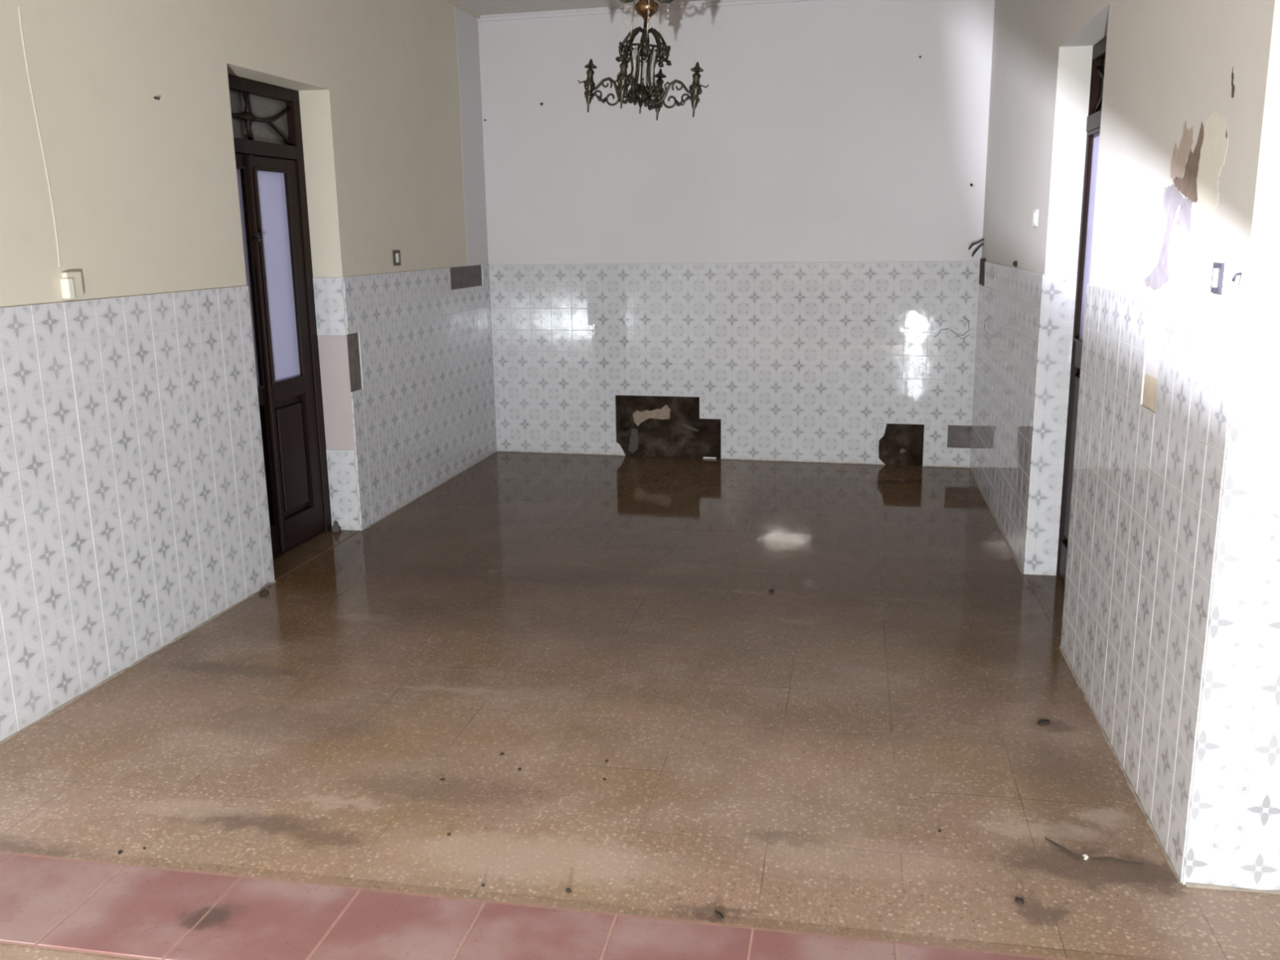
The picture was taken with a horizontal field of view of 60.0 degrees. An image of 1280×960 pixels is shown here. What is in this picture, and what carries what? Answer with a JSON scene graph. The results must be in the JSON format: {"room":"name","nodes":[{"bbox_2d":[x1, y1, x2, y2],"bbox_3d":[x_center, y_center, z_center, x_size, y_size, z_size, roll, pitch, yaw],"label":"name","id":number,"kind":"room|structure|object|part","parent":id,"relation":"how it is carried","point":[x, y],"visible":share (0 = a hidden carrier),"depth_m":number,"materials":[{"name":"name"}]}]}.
{"room":"damaged room","nodes":[
{"label":"damaged room","id":0,"kind":"room"},
{"bbox_2d":[0,0,497,741],"bbox_3d":[-2.219,-0.554,2.861,0.259,2.962,10.906,2,13,12],"label":"wall","id":1,"kind":"structure","parent":0,"point":[134,508],"depth_m":4.36,"materials":[{"name":"white tile"}]},
{"bbox_2d":[60,271,84,298],"bbox_3d":[-1.903,-0.654,3.717,0.030,0.087,0.082,2,13,11],"label":"junction box","id":2,"kind":"object","parent":1,"relation":"attached to","point":[71,282],"visible":1,"depth_m":3.69,"materials":[{"name":"beige paint"}]},
{"bbox_3d":[-1.908,-0.638,3.695,0.030,0.067,0.030,2,13,11],"label":"box lid","id":3,"kind":"part","parent":2,"relation":"part of","materials":[{"name":"beige plastic"}]},
{"bbox_2d":[227,74,359,580],"bbox_3d":[-1.729,-0.718,5.282,0.275,2.275,0.901,2,13,11],"label":"door","id":4,"kind":"structure","parent":1,"relation":"in","point":[266,121],"depth_m":5.42,"materials":[{"name":"brown wood"}]},
{"bbox_3d":[-1.831,-0.906,5.036,0.004,1.005,0.214,2,13,12],"label":"frosted pane","id":5,"kind":"part","parent":4,"relation":"part of","materials":[{"name":"white glass"}]},
{"bbox_3d":[-1.810,-0.906,5.032,0.010,1.017,0.226,2,13,12],"label":"pane moulding","id":6,"kind":"part","parent":4,"relation":"part of","materials":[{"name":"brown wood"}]},
{"bbox_3d":[-1.814,-1.666,5.085,0.005,0.211,0.771,2,13,12],"label":"transom pane","id":7,"kind":"part","parent":4,"relation":"part of","materials":[{"name":"grey glass"}]},
{"bbox_3d":[-1.761,-0.981,5.368,0.004,1.005,0.300,2,13,12],"label":"frosted pane","id":8,"kind":"part","parent":4,"relation":"part of","materials":[{"name":"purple glass"}]},
{"bbox_3d":[-1.740,-0.981,5.364,0.010,1.017,0.312,2,13,12],"label":"pane moulding","id":9,"kind":"part","parent":4,"relation":"part of","materials":[{"name":"brown wood"}]},
{"bbox_2d":[392,249,400,266],"bbox_3d":[-1.374,-1.255,6.264,0.012,0.085,0.090,2,13,11],"label":"light switch","id":10,"kind":"object","parent":1,"relation":"attached to","point":[396,254],"visible":1,"depth_m":6.25,"materials":[{"name":"beige plastic"}]},
{"bbox_2d":[444,0,479,17],"bbox_3d":[-1.536,-2.601,5.225,0.028,0.012,4.571,2,13,12],"label":"trim","id":11,"kind":"structure","parent":1,"relation":"attached to","point":[451,2],"depth_m":7.09,"materials":[{"name":"beige paint"}]},
{"bbox_2d":[452,0,707,15],"bbox_3d":[0.689,-2.005,2.023,6.700,0.150,11.000,2,13,11],"label":"ceiling","id":12,"kind":"structure","parent":0,"point":[481,7],"depth_m":7.08,"materials":[{"name":"paint"}]},
{"bbox_2d":[577,0,708,120],"bbox_3d":[0.004,-1.974,4.510,0.406,0.971,0.408,-7,14,-25],"label":"chandelier","id":13,"kind":"object","parent":12,"relation":"hanging from","point":[641,94],"visible":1,"depth_m":4.53,"materials":[{"name":"brown metal"}]},
{"bbox_3d":[-0.110,-1.624,4.635,0.206,0.116,0.052,2,13,11],"label":"arm","id":14,"kind":"part","parent":13,"relation":"part of","materials":[{"name":"brown metal"}]},
{"bbox_3d":[-0.030,-1.881,4.519,0.035,0.239,0.007,0,13,6],"label":"rod","id":15,"kind":"part","parent":13,"relation":"part of","materials":[{"name":"gold metal"}]},
{"bbox_3d":[-0.030,-1.580,4.478,0.049,0.115,0.209,5,14,25],"label":"arm","id":16,"kind":"part","parent":13,"relation":"part of","materials":[{"name":"brown metal"}]},
{"bbox_3d":[-0.026,-1.712,4.585,0.025,0.158,0.012,2,13,11],"label":"glass rod","id":17,"kind":"part","parent":13,"relation":"part of","materials":[{"name":"clear glass"}]},
{"bbox_3d":[-0.021,-1.702,4.544,0.025,0.158,0.012,2,13,11],"label":"glass rod","id":18,"kind":"part","parent":13,"relation":"part of","materials":[{"name":"clear glass"}]},
{"bbox_3d":[0.014,-1.780,4.553,0.216,0.151,0.219,-6,14,-23],"label":"crown","id":19,"kind":"part","parent":13,"relation":"part of","materials":[{"name":"brown metal"}]},
{"bbox_3d":[0.017,-1.695,4.528,0.025,0.158,0.012,2,13,11],"label":"glass rod","id":20,"kind":"part","parent":13,"relation":"part of","materials":[{"name":"clear glass"}]},
{"bbox_3d":[0.026,-1.948,4.511,0.101,0.158,0.096,2,13,11],"label":"lamp shade","id":21,"kind":"part","parent":13,"relation":"part of","materials":[{"name":"brown metal"}]},
{"bbox_3d":[0.033,-1.865,4.473,0.026,0.240,0.007,-3,13,-11],"label":"rod","id":22,"kind":"part","parent":13,"relation":"part of","materials":[{"name":"gold metal"}]},
{"bbox_3d":[0.049,-1.629,4.705,0.050,0.115,0.209,2,13,11],"label":"arm","id":23,"kind":"part","parent":13,"relation":"part of","materials":[{"name":"brown metal"}]},
{"bbox_3d":[0.051,-1.698,4.553,0.025,0.158,0.012,2,13,11],"label":"glass rod","id":24,"kind":"part","parent":13,"relation":"part of","materials":[{"name":"clear glass"}]},
{"bbox_3d":[0.081,-1.876,4.535,0.020,0.240,0.007,4,13,21],"label":"rod","id":25,"kind":"part","parent":13,"relation":"part of","materials":[{"name":"gold metal"}]},
{"bbox_3d":[0.120,-1.585,4.551,0.210,0.113,0.052,2,13,11],"label":"arm","id":26,"kind":"part","parent":13,"relation":"part of","materials":[{"name":"brown metal"}]},
{"bbox_2d":[0,450,1279,959],"bbox_3d":[0.733,1.029,2.698,6.700,0.159,11.000,2,13,11],"label":"floor","id":27,"kind":"structure","parent":0,"point":[788,763],"depth_m":3.33,"materials":[{"name":"stone"}]},
{"bbox_2d":[258,589,268,595],"bbox_3d":[-1.661,0.497,4.892,0.043,0.026,0.031,-2,13,-3],"label":"clump","id":28,"kind":"object","parent":27,"relation":"on","point":[264,592],"visible":1,"depth_m":4.88,"materials":[{"name":"soil"}]},
{"bbox_2d":[565,888,571,893],"bbox_3d":[-0.171,0.979,2.642,0.012,0.012,0.015,-7,14,-27],"label":"clump","id":29,"kind":"object","parent":27,"relation":"on","point":[567,890],"visible":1,"depth_m":2.64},
{"bbox_2d":[714,909,724,919],"bbox_3d":[0.180,0.997,2.544,0.012,0.008,0.040,-9,15,-33],"label":"clump","id":30,"kind":"object","parent":27,"relation":"on","point":[717,913],"visible":1,"depth_m":2.54,"materials":[{"name":"grey soil"}]},
{"bbox_2d":[1013,897,1023,904],"bbox_3d":[0.881,0.978,2.580,0.022,0.010,0.025,2,13,11],"label":"clump","id":31,"kind":"object","parent":27,"relation":"on","point":[1017,900],"visible":1,"depth_m":2.57,"materials":[{"name":"grey soil"}]},
{"bbox_2d":[1036,719,1050,724],"bbox_3d":[1.277,0.766,3.506,0.048,0.009,0.028,-8,14,-28],"label":"clump","id":32,"kind":"object","parent":27,"relation":"on","point":[1043,722],"visible":1,"depth_m":3.50,"materials":[{"name":"soil"}]},
{"bbox_2d":[1044,837,1084,858],"bbox_3d":[1.064,0.927,2.787,0.012,0.010,0.116,-8,15,-31],"label":"twig","id":33,"kind":"object","parent":27,"relation":"on","point":[1057,845],"visible":1,"depth_m":2.78,"materials":[{"name":"brown wood"}]},
{"bbox_2d":[1082,853,1088,859],"bbox_3d":[1.106,0.936,2.750,0.014,0.012,0.016,2,13,11],"label":"scrap","id":34,"kind":"object","parent":27,"relation":"on","point":[1085,855],"visible":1,"depth_m":2.75,"materials":[{"name":"white paper"}]},
{"bbox_2d":[1090,857,1143,864],"bbox_3d":[1.175,0.937,2.733,0.121,0.008,0.012,2,13,14],"label":"twig","id":35,"kind":"object","parent":27,"relation":"on","point":[1091,858],"visible":1,"depth_m":2.73,"materials":[{"name":"brown wood"}]},
{"bbox_2d":[477,0,995,467],"bbox_3d":[0.569,-1.616,7.452,3.811,2.962,0.262,2,13,14],"label":"wall","id":36,"kind":"structure","parent":0,"point":[785,268],"depth_m":7.31,"materials":[{"name":"white paint"}]},
{"bbox_2d":[476,0,812,22],"bbox_3d":[0.515,-3.017,7.007,3.311,0.034,0.030,2,13,14],"label":"trim","id":37,"kind":"structure","parent":36,"relation":"attached to","point":[708,3],"depth_m":7.18,"materials":[{"name":"white paint"}]},
{"bbox_2d":[968,238,983,249],"bbox_3d":[2.087,-1.464,6.875,0.089,0.069,0.052,-7,14,-27],"label":"wire","id":38,"kind":"object","parent":36,"relation":"attached to","point":[981,240],"visible":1,"depth_m":6.88,"materials":[{"name":"black plastic"}]},
{"bbox_2d":[969,0,1279,890],"bbox_3d":[2.668,-1.014,4.605,1.935,2.962,5.143,2,13,11],"label":"wall","id":39,"kind":"structure","parent":0,"point":[1171,631],"depth_m":2.98,"materials":[{"name":"white tile"}]},
{"bbox_2d":[971,242,983,257],"bbox_3d":[2.095,-1.430,6.885,0.074,0.085,0.047,-7,14,-26],"label":"wire","id":40,"kind":"object","parent":39,"relation":"attached to","point":[982,244],"visible":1,"depth_m":6.88,"materials":[{"name":"black plastic"}]},
{"bbox_2d":[1012,260,1017,266],"bbox_3d":[1.867,-1.076,5.509,0.026,0.030,0.062,2,13,11],"label":"plug","id":41,"kind":"object","parent":39,"relation":"on","point":[1015,263],"visible":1,"depth_m":5.50,"materials":[{"name":"black plastic"}]},
{"bbox_2d":[1031,209,1038,226],"bbox_3d":[1.772,-1.175,4.973,0.012,0.072,0.100,2,13,11],"label":"light switch","id":42,"kind":"object","parent":39,"relation":"attached to","point":[1035,212],"visible":1,"depth_m":4.95,"materials":[{"name":"white plastic"}]},
{"bbox_2d":[1026,35,1106,642],"bbox_3d":[1.758,-0.571,4.311,0.235,2.252,0.906,2,13,11],"label":"door","id":43,"kind":"structure","parent":39,"relation":"in","point":[1049,590],"depth_m":4.66,"materials":[{"name":"brown wood"}]},
{"bbox_3d":[1.819,-0.570,4.300,0.111,2.252,0.906,2,13,11],"label":"frame","id":44,"kind":"part","parent":43,"relation":"part of","materials":[{"name":"brown wood"}]},
{"bbox_3d":[1.817,-0.971,4.463,0.010,0.857,0.402,1,13,10],"label":"pane moulding","id":45,"kind":"part","parent":43,"relation":"part of","materials":[{"name":"brown wood"}]},
{"bbox_3d":[1.838,-0.970,4.459,0.004,0.845,0.390,1,13,10],"label":"frosted pane","id":46,"kind":"part","parent":43,"relation":"part of","materials":[{"name":"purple glass"}]},
{"bbox_3d":[1.801,-1.502,4.093,0.005,0.217,0.882,1,13,10],"label":"transom pane","id":47,"kind":"part","parent":43,"relation":"part of","materials":[{"name":"grey glass"}]},
{"bbox_2d":[1210,262,1224,293],"bbox_3d":[1.304,-0.457,2.508,0.010,0.068,0.062,2,13,11],"label":"light switch","id":48,"kind":"object","parent":39,"relation":"attached to","point":[1218,268],"visible":1,"depth_m":2.50,"materials":[{"name":"grey plastic"}]},
{"bbox_2d":[1231,271,1241,281],"bbox_3d":[1.275,-0.434,2.368,0.018,0.020,0.011,2,13,11],"label":"wall hook","id":49,"kind":"object","parent":39,"relation":"attached to","point":[1235,275],"visible":1,"depth_m":2.36,"materials":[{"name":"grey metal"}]}
]}

